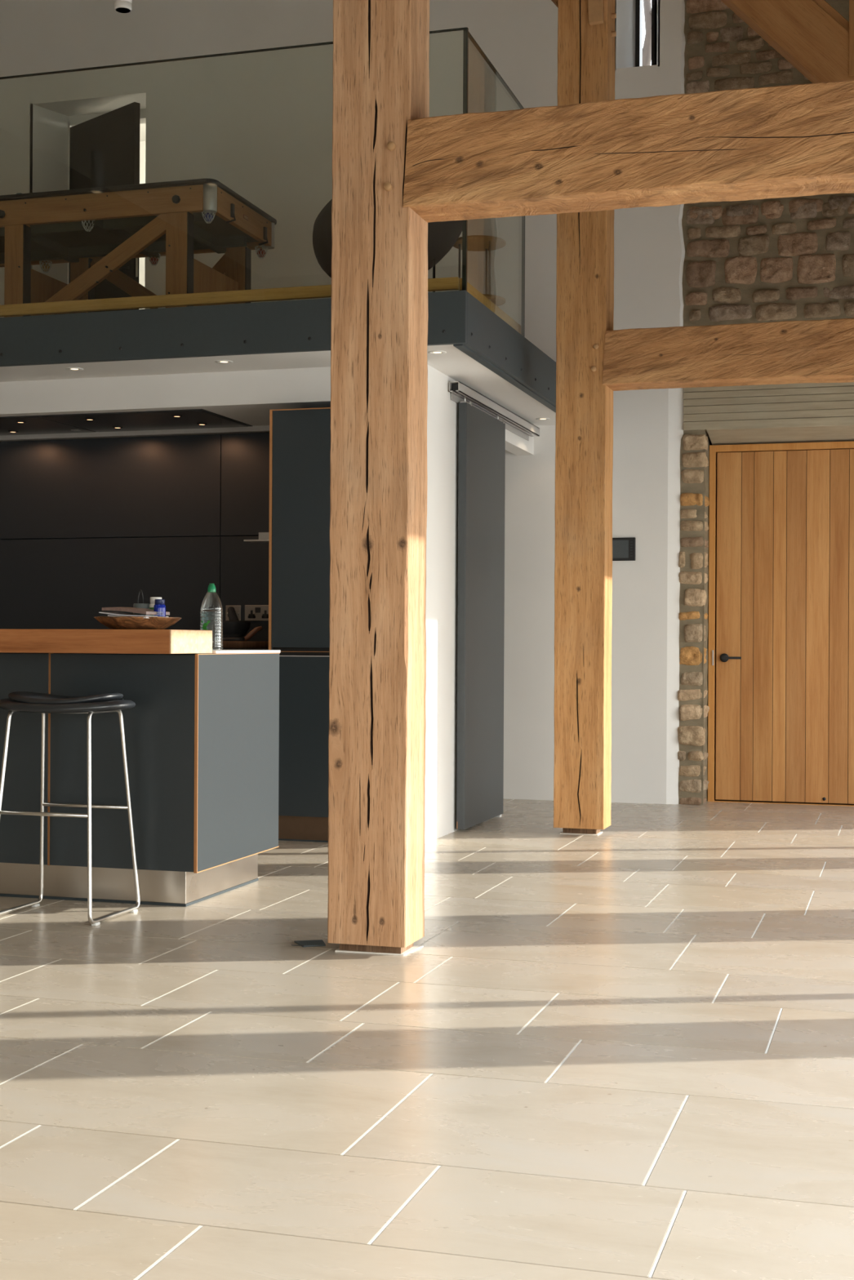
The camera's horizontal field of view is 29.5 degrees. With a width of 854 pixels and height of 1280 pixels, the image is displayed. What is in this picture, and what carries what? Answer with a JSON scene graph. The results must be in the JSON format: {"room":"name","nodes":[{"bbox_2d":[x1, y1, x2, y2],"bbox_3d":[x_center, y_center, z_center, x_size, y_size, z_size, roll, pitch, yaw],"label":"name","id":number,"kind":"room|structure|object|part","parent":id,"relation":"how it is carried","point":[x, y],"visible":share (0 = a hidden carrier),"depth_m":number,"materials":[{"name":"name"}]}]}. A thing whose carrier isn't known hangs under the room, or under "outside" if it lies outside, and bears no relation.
{"room":"open-plan kitchen","nodes":[
{"label":"open-plan kitchen","id":0,"kind":"room"},
{"bbox_2d":[0,535,268,641],"bbox_3d":[-1.824,-0.094,8.544,2.820,1.990,0.028,0,0,17],"label":"wall niche","id":1,"kind":"object","parent":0,"point":[222,535],"visible":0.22,"depth_m":8.43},
{"bbox_2d":[0,537,220,640],"bbox_3d":[-2.118,-0.266,8.600,2.222,0.531,0.030,0,0,17],"label":"cladding","id":2,"kind":"object","parent":1,"relation":"attached to","point":[64,584],"visible":0.7,"depth_m":8.46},
{"bbox_2d":[0,434,222,539],"bbox_3d":[-2.115,-0.797,8.601,2.222,0.518,0.030,0,0,17],"label":"cladding","id":3,"kind":"object","parent":1,"relation":"attached to","point":[162,486],"visible":1,"depth_m":8.45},
{"bbox_2d":[220,536,269,640],"bbox_3d":[-0.765,-0.260,8.196,0.594,0.531,0.030,0,0,17],"label":"cladding","id":4,"kind":"object","parent":1,"relation":"attached to","point":[244,566],"visible":0.24,"depth_m":8.23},
{"bbox_2d":[225,605,240,620],"bbox_3d":[-0.991,-0.136,8.222,0.084,0.080,0.051,0,0,17],"label":"wall socket","id":5,"kind":"object","parent":4,"relation":"attached to","point":[237,608],"visible":0.53,"depth_m":8.23,"materials":[{"name":"metal"}]},
{"bbox_2d":[244,604,268,621],"bbox_3d":[-0.855,-0.137,8.202,0.147,0.082,0.012,0,0,17],"label":"wall socket","id":6,"kind":"object","parent":4,"relation":"attached to","point":[252,612],"visible":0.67,"depth_m":8.20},
{"bbox_2d":[255,607,260,613],"bbox_3d":[-0.855,-0.151,8.198,0.028,0.026,0.005,0,0,17],"label":"rocker switch","id":7,"kind":"object","parent":6,"relation":"attached to","point":[257,609],"depth_m":8.20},
{"bbox_2d":[220,432,269,536],"bbox_3d":[-0.762,-0.790,8.197,0.594,0.518,0.030,0,0,17],"label":"cladding","id":8,"kind":"object","parent":1,"relation":"attached to","point":[245,457],"visible":0.44,"depth_m":8.23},
{"bbox_2d":[138,123,146,309],"bbox_3d":[-1.782,-2.496,11.130,2.000,2.400,1.100,0,0,17],"label":"wall","id":9,"kind":"structure","parent":0,"point":[142,126],"depth_m":11.68,"materials":[{"name":"white paint"}]},
{"bbox_2d":[0,366,330,426],"bbox_3d":[-2.283,-1.165,8.281,4.880,0.156,0.800,0,0,17],"label":"bulkhead","id":10,"kind":"structure","parent":0,"point":[246,397],"depth_m":7.56,"materials":[{"name":"white paint"}]},
{"bbox_2d":[0,408,252,435],"bbox_3d":[-1.798,-1.086,8.126,1.740,0.018,0.620,0,0,17],"label":"extractor hood","id":11,"kind":"object","parent":10,"relation":"attached to","point":[150,420],"visible":0.99,"depth_m":8.02,"materials":[{"name":"metal"}]},
{"bbox_3d":[-2.205,-1.089,8.247,0.850,0.016,0.580,0,0,17],"label":"panel","id":12,"kind":"part","parent":11,"relation":"part of","materials":[{"name":"black metal"}]},
{"bbox_3d":[-1.385,-1.085,8.002,0.838,0.016,0.580,0,0,17],"label":"panel","id":13,"kind":"part","parent":11,"relation":"part of","materials":[{"name":"black metal"}]},
{"bbox_2d":[0,344,555,426],"bbox_3d":[-1.987,-1.335,8.689,5.213,0.190,2.610,0,0,17],"label":"ceiling","id":14,"kind":"structure","parent":0,"point":[455,364],"depth_m":7.40,"materials":[{"name":"white paint"}]},
{"bbox_2d":[66,367,83,370],"bbox_3d":[-1.610,-1.238,7.402,0.080,0.004,0.080,0,0,17],"label":"recessed light","id":15,"kind":"object","parent":14,"relation":"in","point":[67,368],"visible":1,"depth_m":7.40,"materials":[{"name":"white metal"}]},
{"bbox_2d":[214,360,233,363],"bbox_3d":[-0.901,-1.235,7.191,0.080,0.004,0.080,0,0,17],"label":"recessed light","id":16,"kind":"object","parent":14,"relation":"in","point":[217,361],"visible":1,"depth_m":7.19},
{"bbox_2d":[0,289,466,366],"bbox_3d":[-2.350,-1.342,7.417,5.243,0.216,0.034,0,0,17],"label":"fascia","id":17,"kind":"structure","parent":14,"relation":"attached to","point":[300,325],"depth_m":7.01,"materials":[{"name":"grey paint"}]},
{"bbox_2d":[0,26,468,291],"bbox_3d":[-2.345,-1.993,7.428,5.241,1.089,0.015,0,0,17],"label":"glass panel","id":18,"kind":"object","parent":17,"relation":"attached to","point":[466,28],"visible":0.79,"depth_m":6.96,"materials":[{"name":"clear glass"}]},
{"bbox_2d":[427,350,446,354],"bbox_3d":[0.044,-1.230,6.930,0.080,0.004,0.080,0,0,17],"label":"recessed light","id":19,"kind":"object","parent":14,"relation":"in","point":[434,352],"visible":1,"depth_m":6.92,"materials":[{"name":"white"}]},
{"bbox_2d":[535,417,550,420],"bbox_3d":[0.642,-1.225,8.971,0.080,0.004,0.080,0,0,17],"label":"recessed light","id":20,"kind":"object","parent":14,"relation":"in","point":[541,419],"visible":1,"depth_m":8.97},
{"bbox_2d":[0,0,685,804],"bbox_3d":[-1.262,-1.599,10.117,5.784,5.010,0.540,0,0,17],"label":"wall","id":21,"kind":"structure","parent":0,"point":[259,125],"depth_m":9.36,"materials":[{"name":"white paint"}]},
{"bbox_2d":[66,102,146,311],"bbox_3d":[-2.024,-2.414,10.206,0.735,1.928,0.450,0,0,17],"label":"door","id":22,"kind":"structure","parent":21,"relation":"in","point":[104,148],"depth_m":10.14,"materials":[{"name":"paint"}]},
{"bbox_3d":[-1.883,-2.288,9.973,0.110,0.016,0.048,0,0,42],"label":"handle","id":23,"kind":"part","parent":22,"relation":"part of","materials":[{"name":"black metal"}]},
{"bbox_3d":[-1.782,-2.307,9.935,0.018,0.160,0.005,0,0,17],"label":"lock plate","id":24,"kind":"part","parent":22,"relation":"part of","materials":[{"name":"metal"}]},
{"bbox_2d":[453,291,555,413],"bbox_3d":[0.513,-1.324,7.943,0.064,0.222,2.609,0,0,17],"label":"mezzanine fascia","id":25,"kind":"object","parent":21,"relation":"attached to","point":[491,342],"depth_m":7.38,"materials":[{"name":"grey paint"}]},
{"bbox_2d":[462,30,524,336],"bbox_3d":[0.307,-1.979,7.206,0.015,1.089,1.069,0,0,17],"label":"glass panel","id":26,"kind":"object","parent":25,"relation":"attached to","point":[472,39],"visible":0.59,"depth_m":7.04,"materials":[{"name":"clear glass"}]},
{"bbox_2d":[612,537,635,560],"bbox_3d":[1.087,-0.511,9.121,0.174,0.130,0.019,0,0,17],"label":"tablet","id":27,"kind":"object","parent":21,"relation":"attached to","point":[623,548],"visible":0.78,"depth_m":9.11,"materials":[{"name":"black plastic"}]},
{"bbox_2d":[635,0,656,66],"bbox_3d":[1.294,-3.622,9.527,0.120,0.820,0.100,0,0,17],"label":"window","id":28,"kind":"structure","parent":21,"relation":"in","point":[638,3],"depth_m":9.49,"materials":[{"name":"metal"}]},
{"bbox_2d":[0,798,853,1279],"bbox_3d":[-1.978,0.954,3.353,8.302,0.120,13.700,0,0,17],"label":"floor","id":29,"kind":"structure","parent":0,"point":[625,1051],"depth_m":3.39,"materials":[{"name":"tile"}]},
{"bbox_2d":[0,691,140,925],"bbox_3d":[-1.182,0.535,5.293,0.464,0.729,0.344,0,0,17],"label":"bar stool","id":30,"kind":"object","parent":29,"relation":"on","point":[19,701],"visible":1,"depth_m":5.21,"materials":[{"name":"metal"}]},
{"bbox_2d":[8,691,123,703],"bbox_3d":[-1.180,0.191,5.293,0.380,0.040,0.264,0,0,17],"label":"seat cushion","id":31,"kind":"object","parent":30,"relation":"on","point":[16,697],"depth_m":5.20,"materials":[{"name":"black leather"}]},
{"bbox_2d":[0,878,258,906],"bbox_3d":[-1.854,0.893,6.121,2.357,0.009,0.637,0,0,17],"label":"seal","id":32,"kind":"object","parent":29,"relation":"on","point":[255,879],"visible":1,"depth_m":5.60,"materials":[{"name":"rubber"}]},
{"bbox_2d":[0,652,49,865],"bbox_3d":[-1.622,0.406,6.025,0.897,0.729,0.728,0,0,17],"label":"base cabinet","id":33,"kind":"object","parent":32,"relation":"on","point":[20,835],"visible":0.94,"depth_m":5.58,"materials":[{"name":"laminate"}]},
{"bbox_2d":[0,853,257,903],"bbox_3d":[-1.854,0.830,6.122,2.355,0.118,0.633,0,0,17],"label":"plinth","id":34,"kind":"object","parent":32,"relation":"on","point":[60,881],"visible":0.55,"depth_m":5.60,"materials":[{"name":"metal"}]},
{"bbox_2d":[48,653,279,873],"bbox_3d":[-0.924,0.410,5.816,0.553,0.730,0.730,0,0,17],"label":"base cabinet","id":35,"kind":"object","parent":32,"relation":"on","point":[202,731],"visible":0.98,"depth_m":5.49,"materials":[{"name":"laminate"}]},
{"bbox_3d":[-1.030,0.410,5.478,0.537,0.724,0.019,0,0,17],"label":"panel","id":36,"kind":"part","parent":35,"relation":"part of","materials":[{"name":"laminate"}]},
{"bbox_3d":[-0.664,0.412,5.739,0.009,0.728,0.725,0,0,17],"label":"panel","id":37,"kind":"part","parent":35,"relation":"part of","materials":[{"name":"laminate"}]},
{"bbox_3d":[-2.484,0.402,6.282,0.897,0.729,0.728,0,0,17],"label":"cabinet","id":38,"kind":"object","parent":32,"relation":"on","visible":0},
{"bbox_2d":[212,649,280,653],"bbox_3d":[-1.800,0.036,6.156,2.432,0.010,0.589,0,0,17],"label":"countertop","id":39,"kind":"structure","parent":38,"relation":"on","point":[213,651],"depth_m":5.83,"materials":[{"name":"white stone"}]},
{"bbox_2d":[0,628,212,653],"bbox_3d":[-1.930,0.000,5.712,2.404,0.079,0.325,0,0,17],"label":"breakfast bar","id":40,"kind":"object","parent":39,"relation":"on","point":[11,640],"visible":1,"depth_m":5.31,"materials":[{"name":"brown wood"}]},
{"bbox_2d":[93,616,181,629],"bbox_3d":[-0.967,-0.057,5.417,0.292,0.043,0.286,0,0,17],"label":"fruit bowl","id":41,"kind":"object","parent":40,"relation":"on","point":[111,622],"visible":0.97,"depth_m":5.32,"materials":[{"name":"brown wood"}]},
{"bbox_2d":[107,614,148,617],"bbox_3d":[-0.962,-0.077,5.368,0.171,0.012,0.113,0,0,29],"label":"letter","id":42,"kind":"object","parent":41,"relation":"in","point":[108,615],"visible":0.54,"depth_m":5.35,"materials":[{"name":"white paper"}]},
{"bbox_2d":[98,612,168,617],"bbox_3d":[-0.977,-0.085,5.393,0.201,0.017,0.113,0,0,25],"label":"letter","id":43,"kind":"object","parent":42,"relation":"on","point":[109,613],"visible":0.88,"depth_m":5.37,"materials":[{"name":"white paper"}]},
{"bbox_2d":[102,607,169,615],"bbox_3d":[-0.971,-0.098,5.403,0.191,0.028,0.119,0,0,28],"label":"magazine","id":44,"kind":"object","parent":43,"relation":"on","point":[141,611],"visible":0.94,"depth_m":5.36,"materials":[{"name":"white paper"}]},
{"bbox_2d":[133,589,150,615],"bbox_3d":[-0.956,-0.111,5.487,0.076,0.119,0.076,0,0,17],"label":"candle tin","id":45,"kind":"object","parent":41,"relation":"in","point":[137,605],"visible":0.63,"depth_m":5.46,"materials":[{"name":"grey metal"}]},
{"bbox_2d":[149,596,161,615],"bbox_3d":[-0.912,-0.096,5.450,0.044,0.097,0.044,0,0,17],"label":"pill bottle","id":46,"kind":"object","parent":41,"relation":"in","point":[152,604],"visible":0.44,"depth_m":5.43,"materials":[{"name":"white plastic"}]},
{"bbox_2d":[153,599,165,617],"bbox_3d":[-0.886,-0.095,5.374,0.039,0.080,0.042,0,0,-5],"label":"pill bottle","id":47,"kind":"object","parent":41,"relation":"in","point":[159,607],"visible":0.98,"depth_m":5.36,"materials":[{"name":"blue plastic"}]},
{"bbox_2d":[200,583,222,646],"bbox_3d":[-0.751,-0.081,5.650,0.080,0.232,0.081,0,0,17],"label":"water bottle","id":48,"kind":"object","parent":39,"relation":"on","point":[211,587],"visible":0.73,"depth_m":5.64,"materials":[{"name":"clear plastic"}]},
{"bbox_2d":[200,620,209,630],"bbox_3d":[-0.768,-0.039,5.616,0.039,0.057,0.005,0,0,26],"label":"print","id":49,"kind":"object","parent":48,"relation":"attached to","point":[205,624],"depth_m":5.61,"materials":[{"name":"green"}]},
{"bbox_2d":[268,407,330,842],"bbox_3d":[-0.261,-0.063,7.591,0.691,1.941,0.841,0,0,17],"label":"tall cabinet","id":50,"kind":"object","parent":29,"relation":"on","point":[299,546],"visible":0.22,"depth_m":7.25,"materials":[{"name":"dark laminate"},{"name":"oak"}]},
{"bbox_2d":[244,532,269,542],"bbox_3d":[-0.732,-0.486,7.649,0.247,0.044,0.100,0,0,17],"label":"steel shelf","id":51,"kind":"object","parent":50,"relation":"attached to","point":[264,537],"visible":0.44,"depth_m":7.64,"materials":[{"name":"metal"}]},
{"bbox_3d":[-0.732,-0.468,7.649,0.247,0.009,0.100,0,0,17],"label":"shelf plate","id":52,"kind":"part","parent":51,"relation":"part of","materials":[{"name":"metal"}]},
{"bbox_3d":[-0.369,-0.497,7.198,0.677,1.064,0.022,0,0,17],"label":"door","id":53,"kind":"part","parent":50,"relation":"part of","materials":[{"name":"laminate"}]},
{"bbox_3d":[-0.374,0.432,7.197,0.677,0.715,0.022,0,0,17],"label":"door","id":54,"kind":"part","parent":50,"relation":"part of","materials":[{"name":"laminate"}]},
{"bbox_3d":[-0.373,0.073,7.197,0.677,0.004,0.020,0,0,17],"label":"handle rail","id":55,"kind":"part","parent":50,"relation":"part of","materials":[{"name":"silver metal"}]},
{"bbox_2d":[291,939,325,946],"bbox_3d":[-0.355,0.900,4.804,0.102,0.007,0.097,0,0,-11],"label":"box","id":56,"kind":"object","parent":29,"relation":"on","point":[314,943],"visible":1,"depth_m":4.80,"materials":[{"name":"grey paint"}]},
{"bbox_2d":[327,0,429,955],"bbox_3d":[-0.135,-1.590,4.728,0.240,4.990,0.208,0,0,17],"label":"post","id":57,"kind":"object","parent":29,"relation":"on","point":[379,325],"visible":0.98,"depth_m":4.65,"materials":[{"name":"beige oak"}]},
{"bbox_2d":[402,79,853,222],"bbox_3d":[1.248,-1.351,4.316,2.690,0.256,0.195,0,0,17],"label":"beam","id":58,"kind":"structure","parent":57,"relation":"attached to","point":[797,140],"depth_m":4.43,"materials":[{"name":"brown wood"}]},
{"bbox_2d":[720,0,853,83],"bbox_3d":[1.913,-2.765,7.269,2.086,2.593,0.152,0,0,17],"label":"brace","id":59,"kind":"object","parent":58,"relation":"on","point":[812,36],"visible":0.9,"depth_m":7.26,"materials":[{"name":"brown wood"}]},
{"bbox_2d":[551,0,616,835],"bbox_3d":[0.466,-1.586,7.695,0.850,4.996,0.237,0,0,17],"label":"post","id":60,"kind":"object","parent":29,"relation":"on","point":[584,279],"visible":0.87,"depth_m":7.54,"materials":[{"name":"brown wood"}]},
{"bbox_2d":[602,317,853,391],"bbox_3d":[2.120,-1.300,7.214,2.670,0.258,0.205,0,0,17],"label":"beam","id":61,"kind":"structure","parent":60,"relation":"attached to","point":[809,351],"depth_m":7.34,"materials":[{"name":"brown wood"}]},
{"bbox_3d":[-1.926,0.475,8.212,2.820,0.850,0.600,0,0,17],"label":"base cabinet","id":62,"kind":"object","parent":29,"relation":"on","visible":0},
{"bbox_2d":[212,648,268,649],"bbox_3d":[-1.926,0.042,8.203,2.820,0.015,0.620,0,0,17],"label":"countertop","id":63,"kind":"structure","parent":62,"relation":"on","point":[212,648],"depth_m":7.57,"materials":[{"name":"white stone"}]},
{"bbox_2d":[212,640,268,648],"bbox_3d":[-0.881,0.022,7.859,0.360,0.033,0.360,0,0,17],"label":"chopping board","id":64,"kind":"object","parent":63,"relation":"on","point":[215,644],"visible":0.66,"depth_m":7.69,"materials":[{"name":"brown wood"}]},
{"bbox_2d":[213,620,250,640],"bbox_3d":[-0.945,-0.044,7.869,0.176,0.098,0.176,0,0,17],"label":"mortar","id":65,"kind":"object","parent":64,"relation":"on","point":[229,628],"visible":0.86,"depth_m":7.80,"materials":[{"name":"stone"}]},
{"bbox_2d":[227,606,239,620],"bbox_3d":[-0.936,-0.100,7.845,0.091,0.123,0.052,0,0,44],"label":"pestle","id":66,"kind":"object","parent":65,"relation":"in","point":[231,611],"visible":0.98,"depth_m":7.85,"materials":[{"name":"stone"}]},
{"bbox_2d":[222,626,262,640],"bbox_3d":[-0.885,-0.027,7.759,0.195,0.082,0.035,0,0,6],"label":"brush","id":67,"kind":"object","parent":64,"relation":"on","point":[255,630],"visible":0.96,"depth_m":7.75,"materials":[{"name":"brown wood"}]},
{"bbox_3d":[-0.834,-0.030,7.754,0.093,0.074,0.026,0,0,-4],"label":"handle","id":68,"kind":"part","parent":67,"relation":"part of","materials":[{"name":"brown wood"}]},
{"bbox_2d":[424,364,533,843],"bbox_3d":[-0.924,-0.165,8.567,2.530,2.140,2.230,0,0,17],"label":"wall","id":69,"kind":"structure","parent":0,"point":[442,412],"depth_m":7.47,"materials":[{"name":"white paint"}]},
{"bbox_2d":[0,425,269,441],"bbox_3d":[-1.833,-1.071,8.496,2.820,0.029,0.090,0,0,17],"label":"trim","id":70,"kind":"structure","parent":69,"relation":"attached to","point":[258,428],"depth_m":8.35,"materials":[{"name":"silver metal"}]},
{"bbox_2d":[448,381,539,830],"bbox_3d":[0.362,-0.144,8.348,0.053,2.112,1.705,0,0,17],"label":"door","id":71,"kind":"structure","parent":69,"relation":"in","point":[483,423],"depth_m":7.94,"materials":[{"name":"grey wood"}]},
{"bbox_3d":[0.343,-1.139,8.353,0.004,0.031,1.600,0,0,17],"label":"wall rail","id":72,"kind":"part","parent":71,"relation":"part of","materials":[{"name":"silver metal"}]},
{"bbox_2d":[677,0,853,804],"bbox_3d":[2.639,-1.571,8.944,2.671,5.009,0.557,0,0,17],"label":"stone wall","id":73,"kind":"structure","parent":0,"point":[792,258],"depth_m":8.98,"materials":[{"name":"stone"}]},
{"bbox_2d":[683,382,853,445],"bbox_3d":[2.487,-1.266,8.875,2.119,0.318,0.296,0,0,17],"label":"lintel","id":74,"kind":"object","parent":73,"relation":"attached to","point":[802,412],"visible":0.87,"depth_m":8.93,"materials":[{"name":"painted wood"}]},
{"bbox_2d":[707,440,853,806],"bbox_3d":[2.303,-0.091,9.033,1.451,2.028,0.133,0,0,17],"label":"door","id":75,"kind":"structure","parent":73,"relation":"in","point":[780,658],"depth_m":9.12,"materials":[{"name":"brown wood"}]},
{"bbox_3d":[1.627,0.101,9.212,0.009,0.087,0.006,0,0,17],"label":"strike plate","id":76,"kind":"part","parent":75,"relation":"part of","materials":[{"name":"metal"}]},
{"bbox_3d":[1.718,0.101,9.168,0.124,0.049,0.059,0,0,17],"label":"handle","id":77,"kind":"part","parent":75,"relation":"part of","materials":[{"name":"black metal"}]},
{"bbox_2d":[709,439,848,804],"bbox_3d":[2.307,-0.187,9.218,1.750,2.420,0.215,0,0,17],"label":"door frame","id":78,"kind":"structure","parent":0,"point":[710,443],"depth_m":9.21,"materials":[{"name":"brown wood"}]},
{"bbox_3d":[-1.928,-4.181,3.352,8.750,0.150,13.900,0,0,17],"label":"ceiling","id":79,"kind":"structure","parent":0,"visible":0},
{"bbox_2d":[114,0,132,13],"bbox_3d":[-1.241,-3.340,6.641,0.072,1.517,0.072,0,0,17],"label":"spotlight","id":80,"kind":"object","parent":79,"relation":"hanging from","point":[120,6],"visible":1,"depth_m":6.62,"materials":[{"name":"white metal"}]},
{"bbox_3d":[-1.992,-1.441,8.706,5.193,0.022,2.580,0,0,17],"label":"floor","id":81,"kind":"structure","parent":0,"visible":0},
{"bbox_2d":[0,177,276,317],"bbox_3d":[-1.814,-1.865,8.644,1.874,0.827,0.870,0,0,17],"label":"pool table","id":82,"kind":"object","parent":81,"relation":"on","point":[98,230],"visible":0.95,"depth_m":8.29,"materials":[{"name":"brown wood"}]},
{"bbox_3d":[-2.186,-2.188,8.318,0.042,0.042,0.024,0,0,17],"label":"knob","id":83,"kind":"part","parent":82,"relation":"part of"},
{"bbox_3d":[-2.112,-1.796,8.346,0.107,0.686,0.070,0,0,17],"label":"leg","id":84,"kind":"part","parent":82,"relation":"part of","materials":[{"name":"brown wood"}]},
{"bbox_3d":[-2.058,-1.791,8.330,0.007,0.676,0.066,0,0,17],"label":"leg trim","id":85,"kind":"part","parent":82,"relation":"part of","materials":[{"name":"brown wood"}]},
{"bbox_2d":[41,263,49,271],"bbox_3d":[-2.146,-2.096,9.119,0.047,0.047,0.047,0,0,17],"label":"ball","id":86,"kind":"object","parent":82,"relation":"in","point":[42,265],"visible":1,"depth_m":9.10,"materials":[{"name":"plastic"}]},
{"bbox_3d":[-1.930,-1.794,9.064,0.112,0.686,0.070,0,0,17],"label":"leg","id":87,"kind":"part","parent":82,"relation":"part of","materials":[{"name":"brown wood"}]},
{"bbox_3d":[-1.874,-1.789,9.048,0.007,0.676,0.066,0,0,17],"label":"leg trim","id":88,"kind":"part","parent":82,"relation":"part of","materials":[{"name":"brown wood"}]},
{"bbox_2d":[150,257,158,264],"bbox_3d":[-1.504,-2.093,8.928,0.047,0.047,0.047,0,0,17],"label":"ball","id":89,"kind":"object","parent":82,"relation":"in","point":[151,258],"visible":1,"depth_m":8.91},
{"bbox_3d":[-1.244,-2.187,8.037,0.042,0.042,0.024,0,0,17],"label":"knob","id":90,"kind":"part","parent":82,"relation":"part of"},
{"bbox_3d":[-1.237,-1.792,8.085,0.116,0.686,0.070,0,0,17],"label":"leg","id":91,"kind":"part","parent":82,"relation":"part of","materials":[{"name":"brown wood"}]},
{"bbox_3d":[-1.179,-1.786,8.068,0.007,0.676,0.066,0,0,17],"label":"leg trim","id":92,"kind":"part","parent":82,"relation":"part of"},
{"bbox_2d":[204,213,213,222],"bbox_3d":[-1.087,-2.104,8.063,0.047,0.047,0.047,0,0,17],"label":"ball","id":93,"kind":"object","parent":82,"relation":"in","point":[211,214],"visible":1,"depth_m":8.05,"materials":[{"name":"blue plastic"}]},
{"bbox_3d":[-1.030,-1.790,8.796,0.118,0.686,0.070,0,0,17],"label":"leg","id":94,"kind":"part","parent":82,"relation":"part of","materials":[{"name":"brown wood"}]},
{"bbox_3d":[-0.971,-1.784,8.778,0.007,0.676,0.066,0,0,17],"label":"leg trim","id":95,"kind":"part","parent":82,"relation":"part of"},
{"bbox_2d":[257,248,265,257],"bbox_3d":[-0.895,-2.090,8.757,0.047,0.047,0.047,0,0,17],"label":"ball","id":96,"kind":"object","parent":82,"relation":"in","point":[260,250],"visible":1,"depth_m":8.74,"materials":[{"name":"red plastic"}]},
{"bbox_2d":[0,276,458,316],"bbox_3d":[-2.361,-1.490,7.456,5.200,0.050,0.024,0,0,17],"label":"trim","id":97,"kind":"structure","parent":81,"relation":"attached to","point":[441,283],"depth_m":7.05,"materials":[{"name":"brown wood"}]},
{"bbox_2d":[312,199,462,292],"bbox_3d":[-0.185,-1.964,8.305,0.820,1.039,0.680,0,0,17],"label":"tub chair","id":98,"kind":"object","parent":81,"relation":"on","point":[442,236],"visible":0.22,"depth_m":8.17,"materials":[{"name":"leather"}]},
{"bbox_3d":[0.035,-1.696,8.238,0.013,0.507,0.013,0,0,-6],"label":"leg","id":99,"kind":"part","parent":98,"relation":"part of","materials":[{"name":"black metal"}]},
{"bbox_2d":[453,235,506,306],"bbox_3d":[0.269,-1.763,8.482,0.286,0.645,0.286,0,0,17],"label":"side table","id":100,"kind":"object","parent":81,"relation":"on","point":[474,242],"visible":0.5,"depth_m":8.44,"materials":[{"name":"brown wood"}]},
{"bbox_3d":[0.169,-1.755,8.476,0.011,0.629,0.011,0,0,-6],"label":"leg","id":101,"kind":"part","parent":100,"relation":"part of","materials":[{"name":"metal"}]},
{"bbox_3d":[0.314,-1.754,8.571,0.011,0.629,0.011,0,0,39],"label":"leg","id":102,"kind":"part","parent":100,"relation":"part of","materials":[{"name":"metal"}]},
{"bbox_3d":[0.324,-1.754,8.398,0.011,0.629,0.011,0,0,39],"label":"leg","id":103,"kind":"part","parent":100,"relation":"part of","materials":[{"name":"metal"}]},
{"bbox_2d":[482,293,505,306],"bbox_3d":[0.269,-1.775,8.482,0.286,0.016,0.286,0,0,17],"label":"shelf","id":104,"kind":"object","parent":100,"relation":"attached to","point":[498,300],"depth_m":8.40,"materials":[{"name":"brown wood"}]},
{"bbox_2d":[459,278,520,333],"bbox_3d":[0.291,-1.477,7.227,0.016,0.050,1.050,0,0,17],"label":"trim","id":105,"kind":"structure","parent":81,"relation":"attached to","point":[471,290],"depth_m":7.19,"materials":[{"name":"brown wood"}]},
{"label":"outside","id":106,"kind":"structure","parent":0,"visible":0},
{"bbox_3d":[4.786,1.143,-1.430,70.000,0.160,80.000,0,0,17],"label":"floor","id":107,"kind":"structure","parent":106,"visible":0},
{"bbox_2d":[642,0,651,66],"bbox_3d":[1.689,-2.357,13.590,1.507,6.860,0.247,0,0,17],"label":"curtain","id":108,"kind":"object","parent":107,"relation":"on","point":[646,49],"visible":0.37,"depth_m":13.52,"materials":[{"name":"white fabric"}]}
]}

